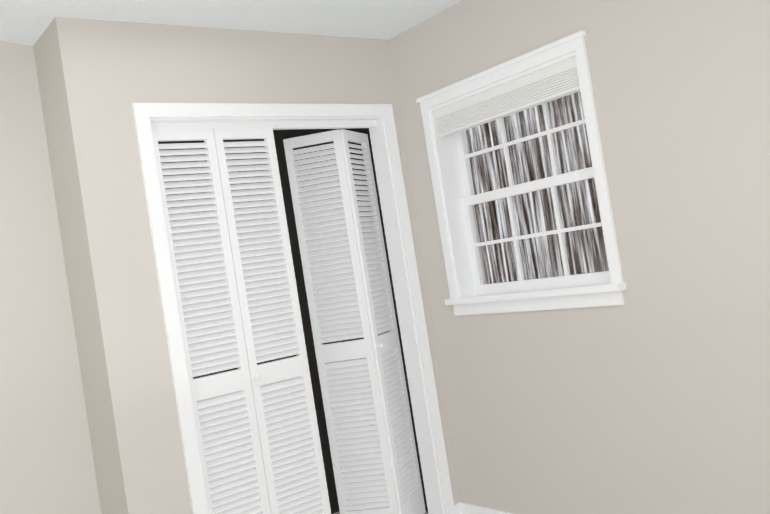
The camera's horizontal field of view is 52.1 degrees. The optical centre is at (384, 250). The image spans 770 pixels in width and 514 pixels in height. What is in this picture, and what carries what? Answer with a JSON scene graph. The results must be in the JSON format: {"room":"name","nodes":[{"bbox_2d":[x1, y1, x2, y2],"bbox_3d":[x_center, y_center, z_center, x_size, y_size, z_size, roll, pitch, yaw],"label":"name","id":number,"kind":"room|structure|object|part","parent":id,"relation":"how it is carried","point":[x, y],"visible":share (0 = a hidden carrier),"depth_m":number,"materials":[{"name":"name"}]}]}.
{"room":"bedroom","nodes":[
{"label":"bedroom","id":0,"kind":"room"},
{"bbox_2d":[0,41,100,513],"bbox_3d":[-2.050,0.292,2.739,1.820,2.780,0.115,-8,-1,-37],"label":"wall","id":1,"kind":"structure","parent":0,"point":[46,461],"depth_m":3.17,"materials":[{"name":"grey paint"}]},
{"bbox_2d":[33,17,159,513],"bbox_3d":[-1.429,0.385,3.543,0.117,2.440,1.370,-8,-1,-37],"label":"wall","id":2,"kind":"structure","parent":0,"point":[110,286],"depth_m":3.02,"materials":[{"name":"grey paint"}]},
{"bbox_2d":[0,0,460,45],"bbox_3d":[-2.177,-0.855,3.225,5.000,0.224,9.470,-8,-1,-37],"label":"ceiling","id":3,"kind":"structure","parent":0,"point":[381,19],"depth_m":3.27,"materials":[{"name":"white paint"}]},
{"bbox_2d":[158,129,347,513],"bbox_3d":[-0.668,0.273,3.864,1.495,2.440,0.715,-8,-1,-37],"label":"wall","id":4,"kind":"structure","parent":0,"point":[280,136],"depth_m":4.40,"materials":[{"name":"black"}]},
{"bbox_2d":[87,19,459,513],"bbox_3d":[-0.420,0.228,3.534,1.495,2.440,0.115,-8,-1,-37],"label":"wall","id":5,"kind":"structure","parent":0,"point":[135,62],"depth_m":3.23,"materials":[{"name":"grey paint"}]},
{"bbox_2d":[152,129,270,513],"bbox_3d":[-0.712,0.476,3.293,0.290,2.002,0.034,-8,-1,-37],"label":"closet door","id":6,"kind":"structure","parent":5,"relation":"in","point":[214,342],"depth_m":3.30,"materials":[{"name":"white wood"}]},
{"bbox_2d":[213,128,330,513],"bbox_3d":[-0.472,0.442,3.460,0.290,2.002,0.063,-8,-1,-37],"label":"closet door","id":7,"kind":"structure","parent":5,"relation":"in","point":[288,430],"depth_m":3.47,"materials":[{"name":"white wood"}]},
{"bbox_2d":[132,103,454,513],"bbox_3d":[-0.360,0.389,3.547,1.310,2.105,0.131,-8,-1,-37],"label":"trim","id":8,"kind":"structure","parent":5,"relation":"attached to","point":[377,120],"depth_m":3.77,"materials":[{"name":"white wood"}]},
{"bbox_2d":[283,129,398,513],"bbox_3d":[-0.213,0.411,3.895,0.288,2.002,0.034,-9,-1,9],"label":"closet door","id":9,"kind":"structure","parent":5,"relation":"in","point":[350,389],"depth_m":3.89,"materials":[{"name":"white wood"}]},
{"bbox_2d":[340,129,425,513],"bbox_3d":[-0.004,0.381,3.997,0.265,2.002,0.184,-8,-1,-37],"label":"closet door","id":10,"kind":"structure","parent":5,"relation":"in","point":[392,387],"depth_m":3.99,"materials":[{"name":"white wood"}]},
{"bbox_2d":[315,0,769,513],"bbox_3d":[1.201,-0.038,2.782,0.200,2.440,4.735,-8,-1,-37],"label":"wall","id":11,"kind":"structure","parent":0,"point":[651,395],"depth_m":2.95,"materials":[{"name":"grey paint"}]},
{"bbox_2d":[454,502,511,513],"bbox_3d":[1.499,1.095,2.401,0.040,0.095,3.790,-8,-1,-37],"label":"baseboard","id":12,"kind":"structure","parent":11,"relation":"attached to","point":[462,508],"depth_m":3.78,"materials":[{"name":"white wood"}]},
{"bbox_2d":[416,31,625,315],"bbox_3d":[0.597,-0.274,3.452,0.205,1.062,1.004,-8,-1,-37],"label":"window","id":13,"kind":"structure","parent":11,"relation":"in","point":[448,189],"depth_m":3.49,"materials":[{"name":"white wood"}]},
{"bbox_2d":[434,57,579,136],"bbox_3d":[0.519,-0.658,3.446,0.046,0.129,0.860,-8,-1,-37],"label":"window blind","id":14,"kind":"object","parent":13,"relation":"attached to","point":[548,84],"visible":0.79,"depth_m":3.39,"materials":[{"name":"white"}]},
{"bbox_3d":[0.653,-0.286,3.495,0.058,0.903,0.870,-8,-1,-37],"label":"window sash","id":15,"kind":"part","parent":13,"relation":"part of","materials":[{"name":"white wood"}]},
{"label":"outside","id":16,"kind":"structure","parent":0,"visible":0},
{"bbox_2d":[465,91,608,283],"bbox_3d":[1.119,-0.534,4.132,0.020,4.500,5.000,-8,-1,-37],"label":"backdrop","id":17,"kind":"structure","parent":16,"point":[581,236],"depth_m":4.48,"materials":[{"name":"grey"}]}
]}

